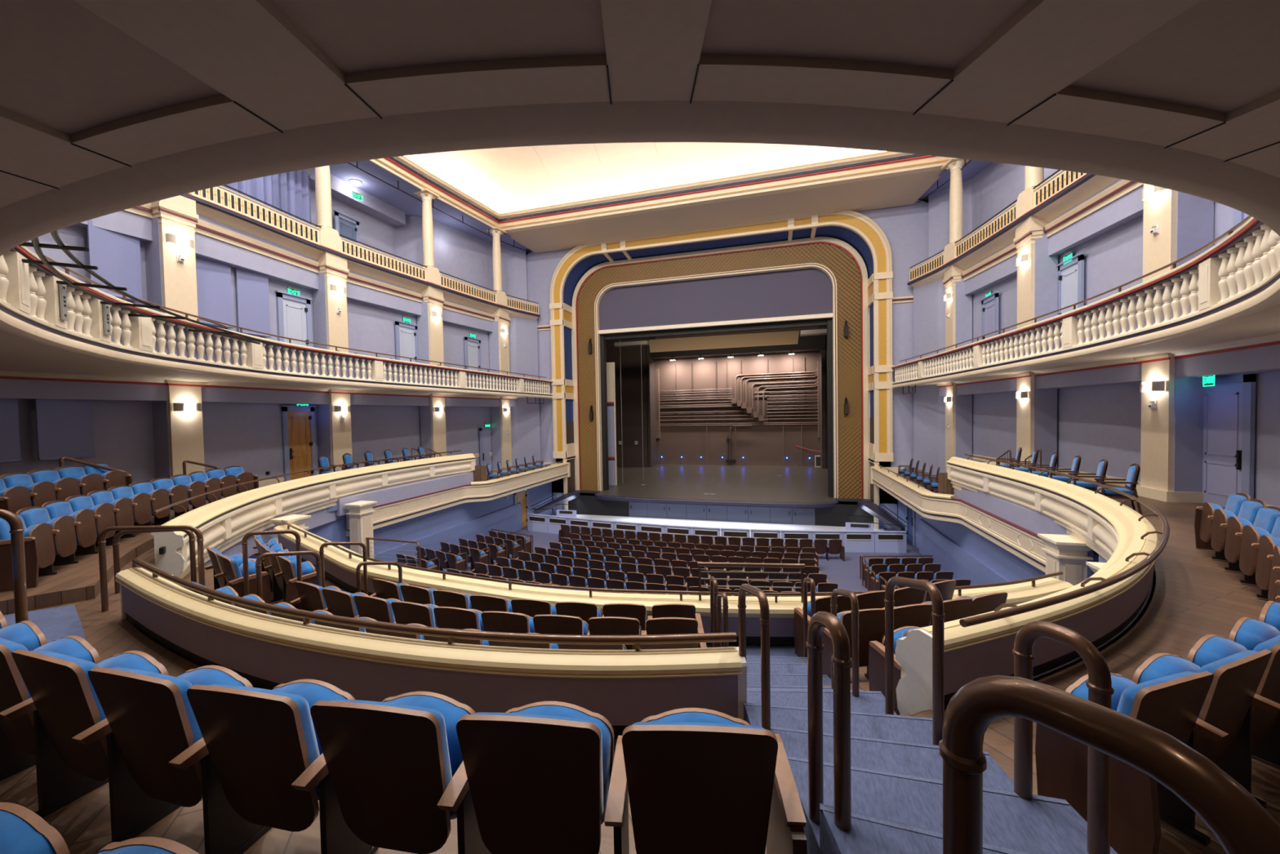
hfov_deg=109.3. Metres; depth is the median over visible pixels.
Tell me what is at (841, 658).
handrail
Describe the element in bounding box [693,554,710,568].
seat
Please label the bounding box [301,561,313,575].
seat cushion
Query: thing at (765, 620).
handrail
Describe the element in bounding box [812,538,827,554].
seat
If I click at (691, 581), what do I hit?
seat
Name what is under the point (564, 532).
seat
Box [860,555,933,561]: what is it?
rail
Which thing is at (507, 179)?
ceiling
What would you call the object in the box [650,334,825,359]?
beam
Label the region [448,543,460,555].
seat
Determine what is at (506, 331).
wall sconce
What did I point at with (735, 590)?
seat
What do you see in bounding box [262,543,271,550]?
cushion
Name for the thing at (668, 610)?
seat
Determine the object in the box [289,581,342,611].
seat
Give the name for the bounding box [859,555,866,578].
handrail
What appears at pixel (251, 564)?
seat cushion
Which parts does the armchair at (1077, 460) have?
armrest, seat, armrest, frame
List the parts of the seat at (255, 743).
armrest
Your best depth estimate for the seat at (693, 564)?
15.11 m
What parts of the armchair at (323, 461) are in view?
frame, seat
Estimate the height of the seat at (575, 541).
0.912 m
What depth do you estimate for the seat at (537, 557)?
15.89 m
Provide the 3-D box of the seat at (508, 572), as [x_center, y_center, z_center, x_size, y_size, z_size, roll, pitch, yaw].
[-3.919,4.691,13.919,0.591,0.912,0.405,0,2,24]
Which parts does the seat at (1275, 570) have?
armrest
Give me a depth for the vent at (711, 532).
21.00 m
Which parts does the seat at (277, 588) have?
armrest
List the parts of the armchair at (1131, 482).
leg, armrest, seat frame, seat, armrest, frame, leg, leg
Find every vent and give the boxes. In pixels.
[528,515,545,522]
[549,517,565,524]
[559,511,572,513]
[570,520,587,526]
[592,521,611,528]
[616,523,635,530]
[640,525,661,533]
[666,527,688,534]
[694,528,717,536]
[724,530,746,537]
[753,532,777,538]
[784,533,808,539]
[815,533,839,539]
[846,533,871,540]
[850,524,869,527]
[878,533,903,540]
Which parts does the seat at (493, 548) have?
panel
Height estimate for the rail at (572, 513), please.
0.919 m
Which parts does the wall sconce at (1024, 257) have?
lamp shade, lamp shade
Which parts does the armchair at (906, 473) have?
seat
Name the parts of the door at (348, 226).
panel moulding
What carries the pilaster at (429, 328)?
attached to the wall at (248, 436)
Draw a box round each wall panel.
[527,513,547,533]
[547,515,568,533]
[568,516,591,528]
[590,519,613,531]
[598,268,832,333]
[613,520,639,533]
[638,522,664,535]
[664,524,692,537]
[692,526,720,544]
[720,527,750,546]
[750,528,780,550]
[780,529,811,551]
[811,529,843,544]
[842,530,874,552]
[873,530,906,552]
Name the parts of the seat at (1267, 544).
armrest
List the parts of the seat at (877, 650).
panel, armrest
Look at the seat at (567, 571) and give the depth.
14.20 m
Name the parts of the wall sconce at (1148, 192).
lamp shade, lamp shade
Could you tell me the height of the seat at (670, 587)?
0.912 m
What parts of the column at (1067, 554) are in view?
panel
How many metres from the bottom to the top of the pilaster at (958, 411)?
4.550 m
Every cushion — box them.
[0,478,6,491]
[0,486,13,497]
[0,515,26,540]
[0,637,31,698]
[0,809,55,853]
[2,474,33,488]
[19,507,50,528]
[23,524,38,537]
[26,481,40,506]
[29,470,60,483]
[30,648,106,739]
[33,637,94,662]
[44,501,73,519]
[46,516,60,554]
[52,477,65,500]
[57,466,85,478]
[67,496,94,512]
[69,509,82,545]
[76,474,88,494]
[83,463,109,475]
[89,491,114,505]
[90,503,102,536]
[96,653,160,673]
[97,844,174,853]
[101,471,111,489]
[109,666,202,764]
[110,486,133,500]
[110,497,121,525]
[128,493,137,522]
[130,482,153,494]
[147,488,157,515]
[151,478,173,489]
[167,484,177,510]
[172,475,191,485]
[177,668,244,686]
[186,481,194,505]
[190,472,208,481]
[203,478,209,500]
[206,469,225,478]
[208,683,319,786]
[209,547,222,555]
[215,586,235,595]
[223,554,242,577]
[224,466,244,475]
[230,553,243,565]
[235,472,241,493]
[239,560,255,577]
[241,595,260,601]
[257,537,264,544]
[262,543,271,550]
[267,537,276,548]
[271,543,281,551]
[272,682,346,799]
[275,603,291,608]
[278,549,288,557]
[283,556,297,577]
[288,555,296,563]
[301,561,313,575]
[305,582,327,608]
[330,698,452,788]
[336,589,358,615]
[370,595,395,622]
[384,579,404,601]
[385,694,469,819]
[418,586,434,604]
[418,603,435,627]
[427,604,437,627]
[428,561,434,567]
[463,593,470,608]
[466,594,471,608]
[473,711,603,818]
[475,610,480,630]
[477,611,484,631]
[483,640,488,645]
[507,600,512,612]
[511,705,611,823]
[528,617,535,632]
[551,604,556,614]
[551,643,559,648]
[582,622,588,635]
[597,608,601,617]
[632,721,764,728]
[648,711,742,724]
[807,602,810,617]
[884,627,915,654]
[902,626,923,637]
[1071,674,1136,711]
[1116,671,1197,715]
[1137,655,1199,683]
[1192,636,1247,667]
[1197,649,1257,719]
[1209,502,1222,539]
[1222,509,1236,549]
[1224,494,1247,517]
[1234,618,1279,650]
[1237,500,1262,524]
[1237,517,1253,559]
[1252,525,1271,572]
[1253,507,1279,534]
[1253,635,1279,652]
[1264,602,1279,631]
[1269,536,1279,546]
[1271,515,1279,538]
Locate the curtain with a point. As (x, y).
(289, 192)
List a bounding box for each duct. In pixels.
[614,340,648,347]
[800,328,826,336]
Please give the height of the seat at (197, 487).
0.912 m
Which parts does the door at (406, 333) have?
panel moulding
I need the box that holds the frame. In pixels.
[600,317,833,497]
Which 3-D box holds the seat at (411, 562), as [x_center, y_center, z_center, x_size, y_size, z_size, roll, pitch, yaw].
[-7.685,4.812,15.509,0.591,0.912,0.405,0,2,31]
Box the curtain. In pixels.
[221,169,311,225]
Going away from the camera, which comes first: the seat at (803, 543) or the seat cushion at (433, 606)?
the seat cushion at (433, 606)
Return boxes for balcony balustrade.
[0,245,552,398]
[891,217,1279,387]
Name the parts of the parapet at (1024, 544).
panel, panel moulding, panel moulding, panel moulding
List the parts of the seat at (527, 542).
panel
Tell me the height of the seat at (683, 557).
0.912 m
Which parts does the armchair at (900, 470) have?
seat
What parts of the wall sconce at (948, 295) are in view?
lamp shade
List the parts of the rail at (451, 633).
newel post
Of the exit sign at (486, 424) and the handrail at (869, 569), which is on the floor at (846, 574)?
the handrail at (869, 569)
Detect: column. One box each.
[315,164,332,228]
[343,500,377,558]
[413,188,439,266]
[485,226,506,291]
[941,157,969,243]
[1024,165,1044,189]
[1037,533,1093,585]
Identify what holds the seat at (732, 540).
on the floor at (846, 574)
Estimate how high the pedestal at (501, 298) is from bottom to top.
0.780 m
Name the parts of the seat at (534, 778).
armrest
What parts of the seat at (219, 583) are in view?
armrest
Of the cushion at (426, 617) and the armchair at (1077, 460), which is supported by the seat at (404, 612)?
the cushion at (426, 617)
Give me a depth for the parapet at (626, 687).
3.24 m
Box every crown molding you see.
[0,370,517,399]
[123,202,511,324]
[367,151,951,233]
[934,333,1279,386]
[943,179,1143,286]
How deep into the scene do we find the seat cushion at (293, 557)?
7.34 m
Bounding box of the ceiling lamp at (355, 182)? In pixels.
[349,178,362,186]
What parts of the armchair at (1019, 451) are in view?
armrest, seat, armrest, frame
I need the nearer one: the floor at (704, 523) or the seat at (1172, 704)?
the seat at (1172, 704)
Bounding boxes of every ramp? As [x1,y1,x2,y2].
[530,492,579,514]
[857,501,906,530]
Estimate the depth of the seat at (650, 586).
12.21 m
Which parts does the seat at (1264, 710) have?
armrest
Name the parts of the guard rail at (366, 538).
post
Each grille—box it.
[589,411,591,419]
[844,326,848,336]
[844,404,848,413]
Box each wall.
[0,224,540,483]
[154,507,341,565]
[248,463,1098,581]
[248,558,594,591]
[310,186,527,301]
[326,505,1093,550]
[336,471,473,515]
[373,502,1010,585]
[525,199,928,467]
[525,199,928,498]
[552,492,897,528]
[568,495,879,528]
[655,326,819,466]
[913,201,1279,506]
[928,162,1061,259]
[944,554,1155,711]
[954,487,1093,557]
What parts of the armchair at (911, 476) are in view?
seat, frame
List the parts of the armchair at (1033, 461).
armrest, seat, armrest, frame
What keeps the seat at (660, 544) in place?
on the floor at (846, 574)
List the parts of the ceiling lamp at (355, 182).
globe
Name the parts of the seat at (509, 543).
panel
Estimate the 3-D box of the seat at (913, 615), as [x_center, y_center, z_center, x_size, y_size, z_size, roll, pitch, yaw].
[2.791,2.305,4.920,0.591,0.912,0.405,-1,2,-11]
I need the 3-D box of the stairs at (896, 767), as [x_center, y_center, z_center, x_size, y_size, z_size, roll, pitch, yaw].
[1.169,2.341,2.622,1.393,2.340,7.370,-1,2,5]
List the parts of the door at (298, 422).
handle, panel moulding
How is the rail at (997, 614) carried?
on the parapet at (1114, 531)
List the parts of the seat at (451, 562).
panel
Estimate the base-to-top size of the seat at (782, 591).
0.912 m
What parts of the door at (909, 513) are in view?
panel moulding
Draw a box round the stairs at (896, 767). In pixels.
[706,643,1117,853]
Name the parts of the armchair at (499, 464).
seat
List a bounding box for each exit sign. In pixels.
[287,286,299,295]
[351,191,362,200]
[402,315,410,323]
[470,332,475,337]
[484,422,489,426]
[985,290,991,296]
[1062,250,1073,264]
[1202,374,1215,386]
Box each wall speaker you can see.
[587,337,591,354]
[589,404,593,420]
[844,320,848,337]
[844,396,848,414]
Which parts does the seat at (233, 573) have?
armrest, panel, armrest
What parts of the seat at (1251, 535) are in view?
armrest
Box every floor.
[0,497,223,615]
[0,764,766,853]
[4,465,1279,853]
[179,564,869,691]
[270,591,868,683]
[324,577,355,593]
[443,512,924,591]
[486,473,937,493]
[551,464,897,506]
[576,514,884,538]
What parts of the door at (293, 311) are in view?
panel moulding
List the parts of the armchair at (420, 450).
frame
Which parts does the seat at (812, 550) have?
panel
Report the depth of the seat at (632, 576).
13.43 m
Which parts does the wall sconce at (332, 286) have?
lamp shade, lamp shade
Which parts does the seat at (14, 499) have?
armrest, panel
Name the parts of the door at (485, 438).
panel moulding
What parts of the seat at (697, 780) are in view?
armrest, panel, armrest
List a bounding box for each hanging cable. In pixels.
[619,339,622,472]
[640,347,643,458]
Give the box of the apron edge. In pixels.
[570,489,871,508]
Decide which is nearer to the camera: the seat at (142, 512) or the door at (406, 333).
the seat at (142, 512)
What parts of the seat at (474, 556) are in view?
panel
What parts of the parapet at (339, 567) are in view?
board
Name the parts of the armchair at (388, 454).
frame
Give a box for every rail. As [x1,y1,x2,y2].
[35,253,546,378]
[132,558,737,650]
[152,450,461,514]
[280,520,1062,602]
[365,537,421,567]
[490,528,531,553]
[492,460,563,477]
[532,503,576,517]
[697,561,804,602]
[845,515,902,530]
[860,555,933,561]
[877,464,925,488]
[899,215,1252,362]
[959,453,1169,627]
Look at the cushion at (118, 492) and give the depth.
8.26 m
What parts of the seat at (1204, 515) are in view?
panel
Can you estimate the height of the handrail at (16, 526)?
1.368 m
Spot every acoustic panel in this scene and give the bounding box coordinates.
[0,398,22,463]
[35,399,96,461]
[87,218,142,301]
[195,255,233,328]
[235,266,271,337]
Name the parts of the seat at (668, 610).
armrest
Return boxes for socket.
[159,546,165,554]
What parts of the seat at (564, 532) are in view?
panel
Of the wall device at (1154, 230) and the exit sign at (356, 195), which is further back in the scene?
the exit sign at (356, 195)
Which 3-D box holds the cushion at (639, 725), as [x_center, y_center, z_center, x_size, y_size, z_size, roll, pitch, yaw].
[0.207,1.247,1.605,0.517,0.451,0.161,-1,2,4]
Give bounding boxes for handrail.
[0,508,28,623]
[58,456,128,474]
[97,524,204,612]
[111,529,196,593]
[182,460,217,474]
[196,317,227,329]
[241,529,302,597]
[255,550,321,599]
[319,542,368,595]
[355,561,402,592]
[426,448,441,457]
[426,557,439,570]
[455,552,467,571]
[479,547,490,564]
[497,543,506,558]
[513,538,522,559]
[524,534,533,553]
[709,576,718,647]
[715,591,728,647]
[737,583,770,730]
[802,577,815,657]
[805,611,852,831]
[830,588,859,697]
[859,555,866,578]
[862,560,868,591]
[867,568,875,591]
[878,576,887,590]
[884,576,945,745]
[939,675,1279,853]
[995,449,1011,468]
[1012,621,1114,853]
[1024,449,1041,471]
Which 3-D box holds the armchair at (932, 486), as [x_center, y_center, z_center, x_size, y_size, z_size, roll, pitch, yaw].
[11.039,2.087,16.717,0.620,1.054,0.580,0,2,36]
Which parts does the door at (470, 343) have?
panel moulding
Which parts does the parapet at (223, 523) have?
post, post, post, post, post, post, post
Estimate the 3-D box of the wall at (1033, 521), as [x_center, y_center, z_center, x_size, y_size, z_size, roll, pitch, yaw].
[9.975,2.269,12.400,0.140,0.550,6.800,-1,2,16]
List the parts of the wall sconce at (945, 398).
lamp shade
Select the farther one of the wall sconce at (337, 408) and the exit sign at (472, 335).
the exit sign at (472, 335)
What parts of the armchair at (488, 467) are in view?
seat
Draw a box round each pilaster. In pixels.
[144,195,199,320]
[151,379,207,479]
[312,251,349,352]
[316,388,354,474]
[417,285,444,366]
[419,393,448,457]
[488,307,510,374]
[490,396,513,473]
[942,264,972,351]
[944,382,972,472]
[1012,371,1057,471]
[1013,215,1057,328]
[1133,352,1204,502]
[1142,183,1213,282]
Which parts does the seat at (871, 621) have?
panel, armrest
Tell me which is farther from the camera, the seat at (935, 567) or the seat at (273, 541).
the seat at (935, 567)
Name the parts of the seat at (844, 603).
panel, armrest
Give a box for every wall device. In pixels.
[176,253,185,262]
[336,307,341,314]
[339,414,345,419]
[1147,400,1157,408]
[1150,224,1159,235]
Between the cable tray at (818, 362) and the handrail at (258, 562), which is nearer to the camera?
the handrail at (258, 562)
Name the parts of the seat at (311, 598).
armrest, panel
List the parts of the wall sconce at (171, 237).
lamp shade, lamp shade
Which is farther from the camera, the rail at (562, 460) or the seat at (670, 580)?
the rail at (562, 460)
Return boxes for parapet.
[115,567,746,738]
[151,453,475,585]
[273,524,1074,644]
[346,462,570,536]
[870,466,1045,573]
[895,456,1159,715]
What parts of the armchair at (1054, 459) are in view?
armrest, seat, armrest, frame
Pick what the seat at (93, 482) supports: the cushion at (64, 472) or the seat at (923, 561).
the cushion at (64, 472)
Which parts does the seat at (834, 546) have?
panel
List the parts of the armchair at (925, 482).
seat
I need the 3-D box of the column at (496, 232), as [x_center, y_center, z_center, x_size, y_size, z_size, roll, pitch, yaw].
[-8.250,-9.560,26.193,0.800,3.515,0.800,0,2,27]
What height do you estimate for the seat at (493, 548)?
0.912 m
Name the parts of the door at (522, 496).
panel moulding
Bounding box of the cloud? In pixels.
[648,330,799,352]
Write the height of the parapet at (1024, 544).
0.910 m
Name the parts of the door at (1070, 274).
panel moulding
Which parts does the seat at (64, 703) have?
armrest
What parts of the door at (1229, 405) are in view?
panel moulding, handle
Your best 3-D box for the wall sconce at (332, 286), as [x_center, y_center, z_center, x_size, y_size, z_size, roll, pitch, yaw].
[-11.523,-5.268,17.362,0.154,0.230,0.600,-1,2,16]
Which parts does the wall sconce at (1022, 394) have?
lamp shade, lamp shade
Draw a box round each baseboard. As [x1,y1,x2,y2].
[258,451,492,487]
[972,453,1279,507]
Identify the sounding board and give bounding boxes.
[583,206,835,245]
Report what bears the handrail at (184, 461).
on the floor at (80, 581)
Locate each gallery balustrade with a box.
[181,184,540,319]
[906,169,1118,288]
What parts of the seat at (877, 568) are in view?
panel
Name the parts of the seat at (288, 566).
armrest, panel, armrest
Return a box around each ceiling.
[0,0,1279,398]
[329,160,531,253]
[404,142,885,213]
[504,168,946,253]
[918,159,992,199]
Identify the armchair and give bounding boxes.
[317,455,345,474]
[342,453,367,470]
[364,451,386,466]
[384,448,405,463]
[402,447,422,461]
[417,445,435,459]
[486,463,501,480]
[497,461,511,475]
[506,459,519,474]
[515,457,528,471]
[524,456,536,470]
[532,455,543,467]
[897,457,913,480]
[902,460,919,484]
[908,462,926,488]
[915,464,933,491]
[921,466,940,488]
[928,471,946,492]
[995,447,1022,468]
[1009,449,1038,472]
[1026,452,1057,476]
[1045,455,1080,483]
[1067,458,1107,491]
[1093,463,1142,515]
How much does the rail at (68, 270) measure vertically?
0.204 m
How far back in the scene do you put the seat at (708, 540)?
19.74 m
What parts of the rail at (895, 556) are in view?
handrail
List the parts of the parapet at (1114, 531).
post, post, post, moulding, post, board, panel, post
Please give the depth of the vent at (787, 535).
20.19 m
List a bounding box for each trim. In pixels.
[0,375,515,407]
[74,210,493,332]
[301,167,405,226]
[537,295,913,330]
[537,297,913,328]
[564,476,568,510]
[873,483,878,528]
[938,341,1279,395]
[964,178,1143,294]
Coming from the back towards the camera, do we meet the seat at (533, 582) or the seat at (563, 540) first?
the seat at (563, 540)
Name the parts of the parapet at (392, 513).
panel moulding, panel moulding, panel moulding, panel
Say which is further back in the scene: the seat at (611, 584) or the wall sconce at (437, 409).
the wall sconce at (437, 409)
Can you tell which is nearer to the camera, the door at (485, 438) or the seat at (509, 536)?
the seat at (509, 536)
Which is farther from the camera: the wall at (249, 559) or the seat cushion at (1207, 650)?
the wall at (249, 559)
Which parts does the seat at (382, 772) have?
armrest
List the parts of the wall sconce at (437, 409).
lamp shade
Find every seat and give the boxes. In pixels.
[0,472,61,507]
[0,478,37,514]
[0,515,60,592]
[0,610,7,629]
[0,620,47,651]
[0,635,101,781]
[0,648,168,817]
[0,802,69,853]
[15,506,80,566]
[26,468,85,501]
[41,500,100,555]
[54,465,109,496]
[64,494,119,546]
[71,665,253,853]
[80,462,132,490]
[87,489,137,538]
[95,836,199,853]
[107,484,155,525]
[128,481,173,524]
[150,477,192,519]
[168,679,355,853]
[170,474,208,509]
[183,581,239,596]
[188,471,224,503]
[204,468,239,497]
[204,546,243,589]
[205,591,265,605]
[213,553,271,603]
[222,466,258,493]
[234,600,296,615]
[252,534,279,571]
[253,537,283,571]
[258,542,289,591]
[264,549,296,602]
[270,609,333,624]
[274,555,316,604]
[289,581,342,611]
[291,691,475,853]
[314,617,377,632]
[322,587,368,617]
[353,595,399,622]
[364,622,426,639]
[369,578,408,601]
[391,600,438,627]
[395,553,411,564]
[400,584,438,604]
[404,555,417,566]
[414,546,426,559]
[416,558,438,570]
[423,548,436,564]
[423,627,488,645]
[432,589,471,608]
[433,606,484,631]
[435,550,447,570]
[436,701,613,853]
[439,542,450,553]
[444,552,466,571]
[446,568,462,573]
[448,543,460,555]
[457,546,471,563]
[458,537,469,546]
[461,570,476,575]
[467,540,478,548]
[468,547,488,570]
[470,594,512,612]
[471,562,488,574]
[475,533,485,542]
[475,573,492,577]
[476,542,488,554]
[480,611,535,633]
[484,535,495,544]
[485,543,506,564]
[485,564,503,577]
[488,530,497,537]
[488,632,559,648]
[491,576,508,580]
[493,537,504,550]
[493,556,511,567]
[497,532,506,539]
[500,566,519,578]
[502,538,520,559]
[506,533,516,541]
[507,578,525,582]
[509,558,525,568]
[511,598,556,617]
[515,535,530,553]
[515,551,531,561]
[516,568,534,581]
[524,560,541,571]
[524,581,543,584]
[530,553,545,564]
[532,571,551,583]
[533,546,548,555]
[533,614,589,635]
[539,563,556,573]
[543,555,559,565]
[547,542,562,551]
[547,548,562,557]
[549,573,569,586]
[555,564,573,576]
[555,601,602,624]
[557,556,573,567]
[558,524,571,542]
[558,644,626,649]
[560,537,572,544]
[560,543,575,551]
[560,550,576,559]
[566,575,587,586]
[568,525,581,535]
[568,533,581,539]
[571,538,583,546]
[571,558,589,568]
[572,566,591,578]
[573,544,588,553]
[575,551,591,561]
[579,526,591,536]
[580,534,592,541]
[583,540,595,547]
[586,577,606,588]
[586,616,641,649]
[587,546,602,555]
[587,560,604,570]
[589,527,602,537]
[589,568,608,581]
[590,553,605,563]
[591,535,604,542]
[595,541,608,549]
[600,528,613,537]
[601,547,617,556]
[602,603,647,630]
[603,537,616,544]
[603,561,621,572]
[604,707,807,853]
[605,555,622,564]
[605,579,626,593]
[607,570,627,582]
[608,542,621,551]
[612,529,625,539]
[615,537,628,545]
[616,549,631,558]
[619,555,638,565]
[619,563,638,574]
[621,543,635,552]
[623,530,637,541]
[623,581,646,593]
[624,572,646,583]
[628,538,641,546]
[631,550,646,559]
[631,642,697,649]
[634,544,648,554]
[635,531,648,542]
[636,557,654,566]
[636,564,655,577]
[640,617,706,648]
[641,540,654,547]
[644,573,665,586]
[644,582,666,594]
[646,551,662,563]
[647,532,662,543]
[647,603,702,633]
[648,546,662,553]
[653,559,671,568]
[653,565,672,582]
[654,541,668,549]
[660,533,674,545]
[660,546,676,557]
[662,552,677,565]
[664,575,684,590]
[666,584,688,595]
[668,542,681,551]
[671,560,688,572]
[671,567,690,583]
[672,533,687,547]
[675,547,690,559]
[677,553,693,566]
[682,542,695,553]
[684,576,705,591]
[685,534,700,548]
[687,586,709,595]
[688,560,705,573]
[689,568,708,585]
[690,548,705,559]
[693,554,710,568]
[696,543,709,554]
[699,535,713,549]
[704,549,719,560]
[705,579,725,591]
[706,566,723,574]
[708,568,727,587]
[709,587,731,595]
[710,555,726,569]
[711,544,724,555]
[712,536,726,549]
[720,550,734,562]
[724,545,738,555]
[724,566,742,578]
[726,537,740,550]
[726,579,747,591]
[727,556,743,568]
[727,570,746,585]
[731,589,754,596]
[734,551,751,567]
[738,545,754,556]
[740,537,755,551]
[742,566,760,577]
[746,557,761,563]
[746,573,766,585]
[750,551,766,568]
[750,580,769,590]
[753,546,768,556]
[754,537,768,550]
[754,590,777,596]
[760,567,780,577]
[761,557,779,571]
[765,573,786,588]
[766,551,782,563]
[768,537,783,551]
[769,581,792,596]
[770,546,784,557]
[779,567,799,578]
[779,591,801,596]
[780,558,797,571]
[782,538,798,550]
[782,552,798,563]
[784,546,799,556]
[786,573,806,588]
[791,582,815,592]
[794,595,851,657]
[797,538,813,552]
[797,552,817,565]
[798,559,817,572]
[799,547,818,566]
[799,565,821,577]
[806,573,829,586]
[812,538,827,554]
[815,582,838,595]
[822,608,884,679]
[825,538,844,561]
[855,590,884,609]
[863,557,884,580]
[864,564,888,590]
[864,603,932,679]
[868,626,923,715]
[871,572,896,591]
[881,584,905,590]
[883,557,900,565]
[886,564,905,573]
[893,586,925,606]
[895,571,915,578]
[899,557,916,565]
[904,564,923,573]
[914,571,934,581]
[915,557,933,565]
[922,563,941,573]
[922,579,956,602]
[922,597,972,626]
[929,579,948,582]
[933,571,953,579]
[955,578,970,586]
[955,591,1007,616]
[1035,671,1213,853]
[1132,648,1272,846]
[1186,634,1279,808]
[1194,493,1250,560]
[1210,498,1266,572]
[1224,506,1279,584]
[1228,617,1279,766]
[1239,515,1279,599]
[1255,535,1279,590]
[1258,600,1279,631]
[1267,546,1279,601]
[1275,572,1279,602]
[1275,595,1279,601]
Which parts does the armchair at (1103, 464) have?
armrest, seat, armrest, seat frame, frame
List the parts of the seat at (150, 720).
armrest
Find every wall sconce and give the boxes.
[165,233,194,249]
[173,402,200,411]
[329,284,345,293]
[334,405,349,411]
[431,311,442,318]
[435,407,444,411]
[501,328,508,334]
[503,407,511,411]
[943,292,951,301]
[943,396,951,402]
[1014,391,1027,398]
[1015,253,1028,266]
[1139,380,1164,391]
[1142,185,1167,200]
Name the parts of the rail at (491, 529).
handrail, post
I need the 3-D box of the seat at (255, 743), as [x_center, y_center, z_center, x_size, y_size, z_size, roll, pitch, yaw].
[-1.572,1.472,1.967,0.591,0.912,0.405,-1,2,12]
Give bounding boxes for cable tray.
[654,368,660,438]
[817,360,820,437]
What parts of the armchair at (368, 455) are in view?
frame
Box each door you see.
[275,290,312,346]
[280,404,316,481]
[333,209,360,244]
[394,320,417,362]
[463,335,481,371]
[478,426,492,474]
[513,488,528,527]
[628,502,647,517]
[647,502,666,518]
[666,503,686,519]
[686,504,706,519]
[706,505,727,521]
[727,506,748,522]
[748,506,769,523]
[769,507,791,524]
[792,507,814,525]
[905,505,915,546]
[979,291,999,339]
[1056,252,1084,315]
[1198,372,1257,507]
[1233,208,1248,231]
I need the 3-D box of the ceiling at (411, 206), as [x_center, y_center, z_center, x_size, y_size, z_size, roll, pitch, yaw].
[-12.904,-10.964,18.064,6.381,0.001,26.222,-1,2,16]
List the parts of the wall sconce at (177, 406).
lamp shade, lamp shade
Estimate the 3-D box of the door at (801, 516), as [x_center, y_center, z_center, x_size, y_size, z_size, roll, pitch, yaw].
[8.964,4.906,24.861,1.160,0.920,0.080,-1,2,16]
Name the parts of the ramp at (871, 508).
handrail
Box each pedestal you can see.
[269,514,311,539]
[316,225,342,252]
[423,265,440,285]
[493,290,507,306]
[942,241,958,264]
[1015,186,1038,219]
[1085,561,1106,573]
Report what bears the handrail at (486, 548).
on the floor at (846, 574)
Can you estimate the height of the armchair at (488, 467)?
1.054 m
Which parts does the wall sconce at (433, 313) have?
lamp shade, lamp shade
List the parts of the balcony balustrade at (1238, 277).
backing panel, moulding, rail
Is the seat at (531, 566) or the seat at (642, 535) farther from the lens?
the seat at (642, 535)
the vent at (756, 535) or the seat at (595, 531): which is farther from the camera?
the seat at (595, 531)
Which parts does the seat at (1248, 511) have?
armrest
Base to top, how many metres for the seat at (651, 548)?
0.912 m
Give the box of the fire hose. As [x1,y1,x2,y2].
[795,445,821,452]
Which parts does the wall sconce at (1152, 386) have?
lamp shade, lamp shade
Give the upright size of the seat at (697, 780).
0.912 m
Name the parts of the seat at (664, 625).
armrest, armrest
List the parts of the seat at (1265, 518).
armrest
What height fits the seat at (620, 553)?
0.912 m
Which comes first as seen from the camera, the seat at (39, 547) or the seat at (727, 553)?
the seat at (39, 547)
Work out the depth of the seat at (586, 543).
18.84 m
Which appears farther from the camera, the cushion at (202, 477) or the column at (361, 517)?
the column at (361, 517)
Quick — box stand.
[725,425,751,465]
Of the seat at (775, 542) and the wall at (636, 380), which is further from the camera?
the wall at (636, 380)
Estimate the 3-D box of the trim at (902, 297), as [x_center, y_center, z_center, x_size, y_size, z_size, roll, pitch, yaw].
[3.690,-6.415,26.049,21.400,0.320,0.090,-1,2,16]
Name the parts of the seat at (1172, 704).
panel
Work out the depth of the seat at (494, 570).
13.98 m
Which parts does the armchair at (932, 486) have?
seat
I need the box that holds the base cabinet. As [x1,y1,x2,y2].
[814,455,820,466]
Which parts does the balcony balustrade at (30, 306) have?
moulding, rail, backing panel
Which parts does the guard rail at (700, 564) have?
post, handrail, post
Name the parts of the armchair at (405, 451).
frame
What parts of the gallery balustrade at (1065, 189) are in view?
hand rail, cap rail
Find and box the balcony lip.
[0,100,1279,256]
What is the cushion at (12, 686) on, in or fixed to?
on the seat at (17, 742)
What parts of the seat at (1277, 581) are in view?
armrest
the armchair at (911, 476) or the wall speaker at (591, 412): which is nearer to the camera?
the armchair at (911, 476)
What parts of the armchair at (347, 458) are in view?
frame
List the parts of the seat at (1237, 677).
armrest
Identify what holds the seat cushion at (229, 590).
on the seat at (228, 589)
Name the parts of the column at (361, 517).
panel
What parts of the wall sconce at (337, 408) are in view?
lamp shade, lamp shade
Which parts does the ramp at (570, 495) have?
handrail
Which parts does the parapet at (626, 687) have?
board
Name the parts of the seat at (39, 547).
armrest, panel, armrest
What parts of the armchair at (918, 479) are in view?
seat, frame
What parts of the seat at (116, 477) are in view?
panel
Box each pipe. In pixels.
[18,230,283,346]
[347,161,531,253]
[526,396,543,404]
[902,384,915,394]
[918,159,971,202]
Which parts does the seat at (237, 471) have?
panel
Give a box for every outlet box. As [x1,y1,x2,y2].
[58,284,67,320]
[102,303,111,335]
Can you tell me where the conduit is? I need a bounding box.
[659,358,817,462]
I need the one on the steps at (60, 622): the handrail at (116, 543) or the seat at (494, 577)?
the handrail at (116, 543)
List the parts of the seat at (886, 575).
panel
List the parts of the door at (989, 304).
panel moulding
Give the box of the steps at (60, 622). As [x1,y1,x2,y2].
[3,604,85,643]

